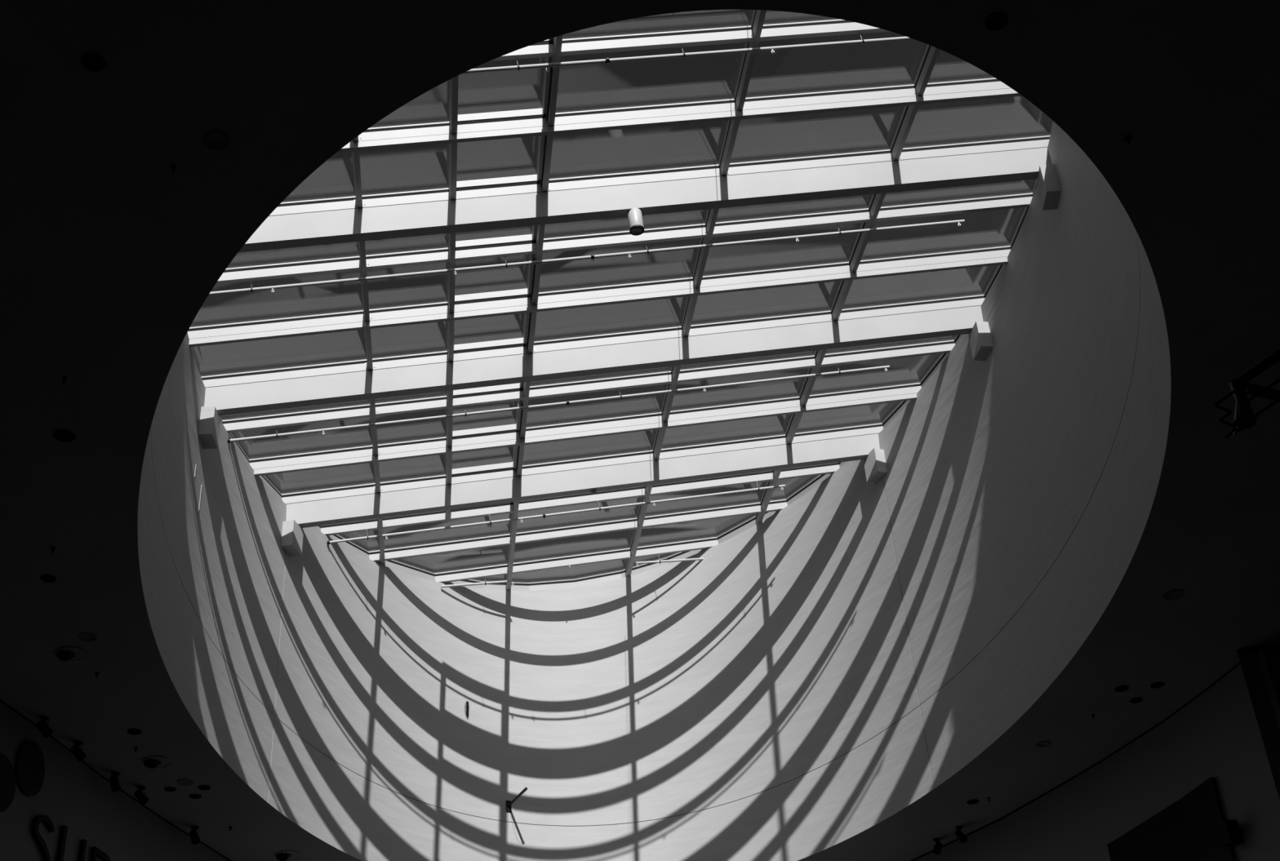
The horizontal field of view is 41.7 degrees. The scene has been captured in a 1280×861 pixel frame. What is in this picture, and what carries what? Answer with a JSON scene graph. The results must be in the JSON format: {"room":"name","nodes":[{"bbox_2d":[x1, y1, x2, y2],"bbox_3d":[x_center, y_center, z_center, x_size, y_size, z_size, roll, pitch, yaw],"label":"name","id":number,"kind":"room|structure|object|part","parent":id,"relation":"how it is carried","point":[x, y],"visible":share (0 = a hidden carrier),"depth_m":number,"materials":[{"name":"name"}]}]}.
{"room":"museum atrium","nodes":[
{"label":"museum atrium","id":0,"kind":"room"},
{"bbox_2d":[0,0,1279,860],"bbox_3d":[-0.648,-0.035,16.071,28.800,0.180,38.400,1,-35,-7],"label":"ceiling","id":1,"kind":"structure","parent":0,"point":[109,256],"depth_m":13.80,"materials":[{"name":"black paint"}]},
{"bbox_2d":[36,716,53,737],"bbox_3d":[-7.209,3.592,20.353,0.131,0.232,0.210,-22,-38,25],"label":"wall spotlight","id":2,"kind":"object","parent":1,"relation":"attached to","point":[44,729],"visible":1,"depth_m":20.31,"materials":[{"name":"black metal"}]},
{"bbox_2d":[40,574,55,582],"bbox_3d":[-6.219,1.554,17.668,0.155,0.014,0.155,1,-35,-7],"label":"recessed light","id":3,"kind":"object","parent":1,"relation":"in","point":[46,578],"visible":1,"depth_m":17.66,"materials":[{"name":"black"}]},
{"bbox_2d":[50,546,55,553],"bbox_3d":[-5.995,1.222,17.163,0.056,0.058,0.056,1,-35,-7],"label":"sprinkler","id":4,"kind":"object","parent":1,"relation":"attached to","point":[52,548],"visible":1,"depth_m":17.16,"materials":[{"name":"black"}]},
{"bbox_2d":[53,429,75,442],"bbox_3d":[-5.323,0.048,15.553,0.196,0.014,0.196,1,-35,-7],"label":"recessed light","id":5,"kind":"object","parent":1,"relation":"in","point":[62,435],"visible":1,"depth_m":15.55,"materials":[{"name":"black"}]},
{"bbox_2d":[54,646,87,661],"bbox_3d":[-6.452,2.549,19.065,0.350,0.084,0.350,1,-35,-7],"label":"spotlight","id":6,"kind":"object","parent":1,"relation":"attached to","point":[65,653],"visible":1,"depth_m":19.03,"materials":[{"name":"grey"}]},
{"bbox_2d":[71,740,86,761],"bbox_3d":[-7.007,4.002,20.974,0.131,0.232,0.210,-22,-38,25],"label":"wall spotlight","id":7,"kind":"object","parent":1,"relation":"attached to","point":[79,754],"visible":1,"depth_m":20.94,"materials":[{"name":"black metal"}]},
{"bbox_2d":[78,632,97,641],"bbox_3d":[-6.169,2.308,18.778,0.200,0.014,0.200,1,-35,-7],"label":"recessed light","id":8,"kind":"object","parent":1,"relation":"in","point":[86,637],"visible":1,"depth_m":18.77,"materials":[{"name":"grey"}]},
{"bbox_2d":[80,53,105,71],"bbox_3d":[-3.849,-2.592,11.835,0.165,0.014,0.165,1,-35,-7],"label":"recessed light","id":9,"kind":"object","parent":1,"relation":"in","point":[91,61],"visible":1,"depth_m":11.83,"materials":[{"name":"black"}]},
{"bbox_2d":[109,771,120,791],"bbox_3d":[-6.801,4.553,21.788,0.174,0.247,0.131,-17,-36,18],"label":"wall spotlight","id":10,"kind":"object","parent":1,"relation":"attached to","point":[114,784],"visible":1,"depth_m":21.75,"materials":[{"name":"black metal"}]},
{"bbox_2d":[127,728,141,734],"bbox_3d":[-6.273,3.735,20.859,0.172,0.014,0.172,1,-35,-7],"label":"recessed light","id":11,"kind":"object","parent":1,"relation":"in","point":[132,731],"visible":1,"depth_m":20.85,"materials":[{"name":"black"}]},
{"bbox_2d":[133,786,148,805],"bbox_3d":[-6.592,4.829,22.228,0.131,0.232,0.210,-22,-38,25],"label":"wall spotlight","id":12,"kind":"object","parent":1,"relation":"attached to","point":[141,797],"visible":1,"depth_m":22.19,"materials":[{"name":"black metal"}]},
{"bbox_2d":[142,755,172,768],"bbox_3d":[-6.210,4.281,21.627,0.370,0.086,0.370,1,-35,-7],"label":"spotlight","id":13,"kind":"object","parent":1,"relation":"attached to","point":[153,762],"visible":1,"depth_m":21.59,"materials":[{"name":"grey"}]},
{"bbox_2d":[164,786,176,791],"bbox_3d":[-6.256,4.777,22.386,0.155,0.014,0.155,1,-35,-7],"label":"recessed light","id":14,"kind":"object","parent":1,"relation":"in","point":[166,788],"visible":1,"depth_m":22.38,"materials":[{"name":"black"}]},
{"bbox_2d":[177,778,193,786],"bbox_3d":[-6.007,4.647,22.221,0.210,0.014,0.210,1,-35,-7],"label":"recessed light","id":15,"kind":"object","parent":1,"relation":"in","point":[185,782],"visible":1,"depth_m":22.21,"materials":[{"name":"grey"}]},
{"bbox_2d":[189,825,200,844],"bbox_3d":[-6.207,5.646,23.451,0.174,0.247,0.131,-17,-36,18],"label":"wall spotlight","id":16,"kind":"object","parent":1,"relation":"attached to","point":[195,839],"visible":1,"depth_m":23.42,"materials":[{"name":"black metal"}]},
{"bbox_2d":[189,794,201,799],"bbox_3d":[-5.985,4.925,22.630,0.157,0.014,0.157,1,-35,-7],"label":"recessed light","id":17,"kind":"object","parent":1,"relation":"in","point":[192,796],"visible":1,"depth_m":22.63,"materials":[{"name":"black"}]},
{"bbox_2d":[197,785,210,790],"bbox_3d":[-5.809,4.758,22.405,0.162,0.014,0.162,1,-35,-7],"label":"recessed light","id":18,"kind":"object","parent":1,"relation":"in","point":[201,787],"visible":1,"depth_m":22.39,"materials":[{"name":"black"}]},
{"bbox_2d":[202,131,230,151],"bbox_3d":[-3.156,-2.160,12.537,0.200,0.014,0.200,1,-35,-7],"label":"recessed light","id":19,"kind":"object","parent":1,"relation":"in","point":[214,140],"visible":1,"depth_m":12.53,"materials":[{"name":"grey"}]},
{"bbox_2d":[274,850,302,860],"bbox_3d":[-5.147,6.231,24.592,0.394,0.088,0.394,1,-35,-7],"label":"recessed light","id":20,"kind":"object","parent":1,"relation":"attached to","point":[282,855],"visible":1,"depth_m":24.55,"materials":[{"name":"grey"}]},
{"bbox_2d":[933,837,942,854],"bbox_3d":[4.514,6.317,25.523,0.130,0.248,0.189,-30,-42,33],"label":"wall spotlight","id":21,"kind":"object","parent":1,"relation":"attached to","point":[937,847],"visible":1,"depth_m":25.48,"materials":[{"name":"black metal"}]},
{"bbox_2d":[955,826,967,843],"bbox_3d":[4.800,6.047,25.156,0.131,0.248,0.185,22,-42,-32],"label":"wall spotlight","id":22,"kind":"object","parent":1,"relation":"attached to","point":[960,835],"visible":1,"depth_m":25.12,"materials":[{"name":"black metal"}]},
{"bbox_2d":[966,799,978,804],"bbox_3d":[4.834,5.392,24.414,0.174,0.014,0.174,1,-35,-7],"label":"recessed light","id":23,"kind":"object","parent":1,"relation":"in","point":[972,802],"visible":1,"depth_m":24.41,"materials":[{"name":"black"}]},
{"bbox_2d":[984,12,1008,31],"bbox_3d":[2.545,-2.922,12.000,0.167,0.014,0.167,1,-35,-7],"label":"recessed light","id":24,"kind":"object","parent":1,"relation":"in","point":[994,21],"visible":1,"depth_m":12.00,"materials":[{"name":"black"}]},
{"bbox_2d":[1035,741,1050,747],"bbox_3d":[5.472,4.256,22.815,0.200,0.014,0.200,1,-35,-7],"label":"recessed light","id":25,"kind":"object","parent":1,"relation":"in","point":[1042,744],"visible":1,"depth_m":22.81,"materials":[{"name":"grey"}]},
{"bbox_2d":[1115,685,1128,692],"bbox_3d":[6.155,3.299,21.482,0.176,0.014,0.176,1,-35,-7],"label":"recessed light","id":26,"kind":"object","parent":1,"relation":"in","point":[1122,688],"visible":1,"depth_m":21.47,"materials":[{"name":"black"}]},
{"bbox_2d":[1129,697,1142,703],"bbox_3d":[6.432,3.498,21.801,0.165,0.014,0.165,1,-35,-7],"label":"recessed light","id":27,"kind":"object","parent":1,"relation":"in","point":[1137,700],"visible":1,"depth_m":21.79,"materials":[{"name":"black"}]},
{"bbox_2d":[1150,681,1164,688],"bbox_3d":[6.601,3.245,21.448,0.176,0.014,0.176,1,-35,-7],"label":"recessed light","id":28,"kind":"object","parent":1,"relation":"in","point":[1158,684],"visible":1,"depth_m":21.44,"materials":[{"name":"black"}]},
{"bbox_2d":[1162,589,1184,599],"bbox_3d":[6.165,1.900,19.432,0.238,0.014,0.238,1,-35,-7],"label":"recessed light","id":29,"kind":"object","parent":1,"relation":"in","point":[1172,594],"visible":1,"depth_m":19.42,"materials":[{"name":"grey"}]},
{"bbox_2d":[1213,348,1279,439],"bbox_3d":[5.580,-0.799,13.547,2.397,2.114,0.169,1,-35,-7],"label":"gantry","id":30,"kind":"object","parent":1,"relation":"hanging from","point":[1245,418],"visible":1,"depth_m":13.06,"materials":[{"name":"black metal"}]},
{"bbox_3d":[4.501,-0.166,12.978,0.130,0.085,0.023,1,-35,-7],"label":"rod","id":31,"kind":"part","parent":30,"relation":"part of","materials":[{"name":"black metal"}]},
{"bbox_3d":[4.539,-0.253,13.043,0.225,0.166,0.023,1,-35,-7],"label":"rod","id":32,"kind":"part","parent":30,"relation":"part of","materials":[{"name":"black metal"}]},
{"bbox_3d":[4.505,-0.108,12.938,0.131,0.097,0.023,1,-35,-7],"label":"rod","id":33,"kind":"part","parent":30,"relation":"part of","materials":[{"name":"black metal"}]},
{"bbox_3d":[4.502,-0.054,12.901,0.115,0.075,0.023,1,-35,-7],"label":"rod","id":34,"kind":"part","parent":30,"relation":"part of","materials":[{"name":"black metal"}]},
{"bbox_3d":[4.514,0.020,12.851,0.115,0.103,0.023,1,-35,-7],"label":"rod","id":35,"kind":"part","parent":30,"relation":"part of","materials":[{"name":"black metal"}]},
{"bbox_3d":[4.644,-0.040,12.908,0.182,0.115,0.096,1,-35,-7],"label":"barn door","id":36,"kind":"part","parent":30,"relation":"part of","materials":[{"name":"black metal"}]},
{"bbox_3d":[5.169,-0.480,13.277,0.978,0.656,0.023,1,-35,-7],"label":"rod","id":37,"kind":"part","parent":30,"relation":"part of","materials":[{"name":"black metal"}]},
{"bbox_3d":[5.178,-0.354,13.191,0.977,0.656,0.023,1,-35,-7],"label":"rod","id":38,"kind":"part","parent":30,"relation":"part of","materials":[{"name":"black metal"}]},
{"bbox_2d":[0,647,1279,860],"bbox_3d":[-6.897,3.892,11.562,14.877,10.585,36.891,-27,-40,30],"label":"wall","id":39,"kind":"structure","parent":0,"point":[1229,734],"depth_m":21.61,"materials":[{"name":"black paint"}]},
{"bbox_2d":[0,752,15,812],"bbox_3d":[-7.443,4.076,19.491,0.018,0.696,0.667,-12,-35,11],"label":"disc","id":40,"kind":"object","parent":39,"relation":"attached to","point":[7,779],"visible":1,"depth_m":19.63,"materials":[{"name":"grey"}]},
{"bbox_2d":[16,740,44,796],"bbox_3d":[-7.311,4.055,20.181,0.023,0.679,0.577,-11,-35,10],"label":"disc","id":41,"kind":"object","parent":39,"relation":"attached to","point":[30,764],"visible":1,"depth_m":20.16,"materials":[{"name":"grey"}]},
{"bbox_2d":[31,814,54,860],"bbox_3d":[-7.173,4.851,20.106,0.056,0.529,0.491,-10,-35,9],"label":"letter","id":42,"kind":"object","parent":39,"relation":"attached to","point":[45,819],"depth_m":20.11,"materials":[{"name":"black"}]},
{"bbox_2d":[56,825,67,860],"bbox_3d":[-7.073,5.046,20.511,0.056,0.472,0.140,-10,-35,9],"label":"letter","id":43,"kind":"object","parent":39,"relation":"attached to","point":[64,828],"depth_m":20.54,"materials":[{"name":"black"}]},
{"bbox_2d":[78,839,87,860],"bbox_3d":[-6.967,5.242,20.951,0.056,0.297,0.139,-10,-35,9],"label":"letter","id":44,"kind":"object","parent":39,"relation":"attached to","point":[83,842],"depth_m":20.99,"materials":[{"name":"black"}]},
{"bbox_2d":[90,846,111,860],"bbox_3d":[-6.869,5.438,21.343,0.056,0.209,0.486,-10,-35,9],"label":"letter","id":45,"kind":"object","parent":39,"relation":"attached to","point":[95,851],"depth_m":21.32,"materials":[{"name":"black"}]},
{"bbox_2d":[0,644,1279,860],"bbox_3d":[-7.204,-0.485,14.554,14.876,0.036,36.888,-27,-40,30],"label":"trim","id":46,"kind":"structure","parent":39,"relation":"attached to","point":[1260,646],"depth_m":22.86,"materials":[{"name":"black"}]},
{"bbox_2d":[1106,777,1236,860],"bbox_3d":[6.851,5.620,21.612,0.091,1.554,2.240,11,-37,-20],"label":"wall screen","id":47,"kind":"object","parent":39,"relation":"attached to","point":[1185,830],"visible":0.86,"depth_m":21.56,"materials":[{"name":"black"}]},
{"bbox_2d":[1215,819,1243,848],"bbox_3d":[7.240,4.933,20.580,0.240,0.282,0.189,8,-36,-17],"label":"loudspeaker","id":48,"kind":"object","parent":39,"relation":"attached to","point":[1229,833],"visible":1,"depth_m":20.52,"materials":[{"name":"black"}]},
{"bbox_2d":[137,121,1171,860],"bbox_3d":[-0.200,-0.199,21.183,11.302,6.151,19.078,1,-35,-7],"label":"wall","id":49,"kind":"structure","parent":0,"point":[786,691],"depth_m":25.59,"materials":[{"name":"white paint"}]},
{"bbox_3d":[-3.656,0.234,17.157,3.225,1.299,15.295,11,-37,-21],"label":"wall panel","id":50,"kind":"part","parent":49,"relation":"part of","materials":[{"name":"white paint"}]},
{"bbox_2d":[198,406,220,448],"bbox_3d":[-5.666,-0.036,22.007,0.240,0.437,0.343,-2,-34,-2],"label":"corbel","id":51,"kind":"object","parent":49,"relation":"attached to","point":[210,422],"visible":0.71,"depth_m":21.90,"materials":[{"name":"white paint"}]},
{"bbox_3d":[-3.792,-1.731,18.497,3.225,3.444,15.295,11,-37,-21],"label":"wall panel","id":52,"kind":"part","parent":49,"relation":"part of","materials":[{"name":"white paint"}]},
{"bbox_2d":[280,520,303,557],"bbox_3d":[-5.262,1.629,25.313,0.240,0.430,0.343,-11,-35,10],"label":"corbel","id":53,"kind":"object","parent":49,"relation":"attached to","point":[292,533],"visible":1,"depth_m":25.21,"materials":[{"name":"white paint"}]},
{"bbox_2d":[464,701,469,719],"bbox_3d":[-2.902,4.686,28.170,0.098,0.340,0.010,22,-42,-32],"label":"wall light","id":54,"kind":"object","parent":49,"relation":"attached to","point":[467,705],"depth_m":28.18,"materials":[{"name":"paint"}]},
{"bbox_2d":[440,577,514,587],"bbox_3d":[-2.820,2.655,29.223,1.278,0.257,0.057,4,-35,-12],"label":"pipe","id":55,"kind":"object","parent":49,"relation":"attached to","point":[485,583],"visible":1,"depth_m":29.20,"materials":[{"name":"grey metal"}]},
{"bbox_2d":[506,786,527,812],"bbox_3d":[-2.005,6.008,27.311,0.096,0.306,0.856,10,-37,-20],"label":"rod","id":56,"kind":"object","parent":49,"relation":"attached to","point":[508,803],"visible":1,"depth_m":27.48,"materials":[{"name":"black metal"}]},
{"bbox_3d":[-2.160,6.180,27.655,0.099,0.186,0.028,14,-38,-24],"label":"mounting plate","id":57,"kind":"part","parent":56,"relation":"part of","materials":[{"name":"black metal"}]},
{"bbox_3d":[-1.996,5.967,27.343,0.046,0.082,0.845,11,-37,-21],"label":"rod","id":58,"kind":"part","parent":56,"relation":"part of","materials":[{"name":"black metal"}]},
{"bbox_2d":[327,480,785,546],"bbox_3d":[-1.271,1.340,27.352,7.487,1.200,0.078,0,-34,-6],"label":"pipe","id":59,"kind":"object","parent":49,"relation":"attached to","point":[758,489],"visible":1,"depth_m":27.30,"materials":[{"name":"grey metal"}]},
{"bbox_2d":[227,364,889,444],"bbox_3d":[-1.005,-0.388,24.238,9.601,1.437,0.078,0,-34,-6],"label":"pipe","id":60,"kind":"object","parent":49,"relation":"attached to","point":[566,402],"visible":1,"depth_m":24.18,"materials":[{"name":"grey metal"}]},
{"bbox_2d":[285,433,879,528],"bbox_3d":[-0.704,0.771,26.423,9.636,1.730,0.190,0,-34,-6],"label":"roof beam","id":61,"kind":"structure","parent":49,"relation":"attached to","point":[624,476],"depth_m":26.30,"materials":[{"name":"white"}]},
{"bbox_2d":[590,489,596,493],"bbox_3d":[-0.728,0.958,26.344,0.109,0.063,0.108,1,-35,-7],"label":"smoke detector","id":62,"kind":"object","parent":61,"relation":"attached to","point":[593,491],"visible":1,"depth_m":26.32,"materials":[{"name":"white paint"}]},
{"bbox_2d":[253,393,916,475],"bbox_3d":[-0.614,0.036,25.401,10.288,1.542,0.070,0,-34,-6],"label":"purlin","id":63,"kind":"object","parent":49,"relation":"attached to","point":[465,448],"visible":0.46,"depth_m":25.32,"materials":[{"name":"white paint"}]},
{"bbox_2d":[208,219,964,295],"bbox_3d":[-0.741,-2.164,21.094,10.117,1.473,0.076,0,-34,-6],"label":"pipe","id":64,"kind":"object","parent":49,"relation":"attached to","point":[593,257],"visible":0.99,"depth_m":21.08,"materials":[{"name":"grey metal"}]},
{"bbox_2d":[204,305,983,416],"bbox_3d":[-0.369,-0.998,23.283,11.130,1.941,0.190,0,-34,-6],"label":"roof beam","id":65,"kind":"structure","parent":49,"relation":"attached to","point":[597,360],"depth_m":23.13,"materials":[{"name":"white"}]},
{"bbox_3d":[-0.891,3.322,27.436,9.634,4.841,4.721,1,-35,-7],"label":"wall panel","id":66,"kind":"part","parent":49,"relation":"part of","materials":[{"name":"white paint"}]},
{"bbox_2d":[189,257,1008,346],"bbox_3d":[-0.280,-1.733,22.260,11.127,1.661,0.070,0,-34,-6],"label":"purlin","id":67,"kind":"object","parent":49,"relation":"attached to","point":[1002,260],"visible":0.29,"depth_m":22.16,"materials":[{"name":"white paint"}]},
{"bbox_3d":[-0.715,5.862,25.702,9.634,1.299,4.721,1,-35,-7],"label":"wall panel","id":68,"kind":"part","parent":49,"relation":"part of","materials":[{"name":"white paint"}]},
{"bbox_2d":[187,9,1050,591],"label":"window","id":69,"kind":"structure","parent":49,"relation":"in","point":[535,244],"depth_m":22.75,"materials":[{"name":"white paint"}]},
{"bbox_2d":[451,38,552,474],"bbox_3d":[-1.827,-2.353,21.033,1.086,1.528,14.438,1,-35,-7],"label":"skylight","id":70,"kind":"object","parent":69,"relation":"attached to","point":[529,244],"depth_m":21.04,"materials":[{"name":"white glass"}]},
{"bbox_2d":[238,147,1051,253],"bbox_3d":[-0.034,-2.767,20.142,10.880,1.906,0.190,0,-34,-6],"label":"roof beam","id":71,"kind":"structure","parent":49,"relation":"attached to","point":[415,220],"depth_m":20.07,"materials":[{"name":"white metal"}]},
{"bbox_2d":[626,208,644,235],"bbox_3d":[-0.050,-2.480,19.969,0.190,0.292,0.184,1,-35,-7],"label":"ceiling spotlight","id":72,"kind":"object","parent":71,"relation":"attached to","point":[635,220],"visible":1,"depth_m":19.91,"materials":[{"name":"white metal"}]},
{"bbox_2d":[635,552,703,567],"bbox_3d":[0.585,2.328,29.809,1.390,0.306,0.057,5,-35,-13],"label":"pipe","id":73,"kind":"object","parent":49,"relation":"attached to","point":[660,562],"visible":1,"depth_m":29.78,"materials":[{"name":"grey metal"}]},
{"bbox_2d":[337,88,1022,152],"bbox_3d":[0.055,-3.502,19.119,10.280,1.541,0.070,0,-34,-6],"label":"purlin","id":74,"kind":"object","parent":49,"relation":"attached to","point":[1001,93],"visible":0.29,"depth_m":19.16,"materials":[{"name":"white paint"}]},
{"bbox_2d":[462,32,909,73],"bbox_3d":[-0.810,-3.907,17.873,7.663,1.157,0.079,0,-34,-6],"label":"pipe","id":75,"kind":"object","parent":49,"relation":"attached to","point":[606,60],"visible":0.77,"depth_m":18.09,"materials":[{"name":"grey metal"}]},
{"bbox_2d":[863,448,887,484],"bbox_3d":[3.806,0.572,27.015,0.240,0.442,0.343,12,-37,-22],"label":"corbel","id":76,"kind":"object","parent":49,"relation":"attached to","point":[875,466],"visible":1,"depth_m":26.91,"materials":[{"name":"white paint"}]},
{"bbox_2d":[968,321,993,360],"bbox_3d":[4.888,-1.273,23.977,0.240,0.443,0.343,3,-35,-10],"label":"corbel","id":77,"kind":"object","parent":49,"relation":"attached to","point":[981,344],"visible":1,"depth_m":23.88,"materials":[{"name":"white paint"}]},
{"bbox_3d":[3.843,-2.273,19.678,3.220,4.795,15.281,-10,-35,9],"label":"wall panel","id":78,"kind":"part","parent":49,"relation":"part of","materials":[{"name":"white paint"}]},
{"bbox_3d":[4.018,0.248,17.957,3.220,1.299,15.281,-10,-35,9],"label":"wall panel","id":79,"kind":"part","parent":49,"relation":"part of","materials":[{"name":"white paint"}]},
{"bbox_2d":[1035,164,1061,210],"bbox_3d":[5.096,-3.020,20.851,0.240,0.440,0.343,-5,-34,1],"label":"corbel","id":80,"kind":"object","parent":49,"relation":"attached to","point":[1047,184],"visible":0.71,"depth_m":20.74,"materials":[{"name":"white paint"}]}
]}

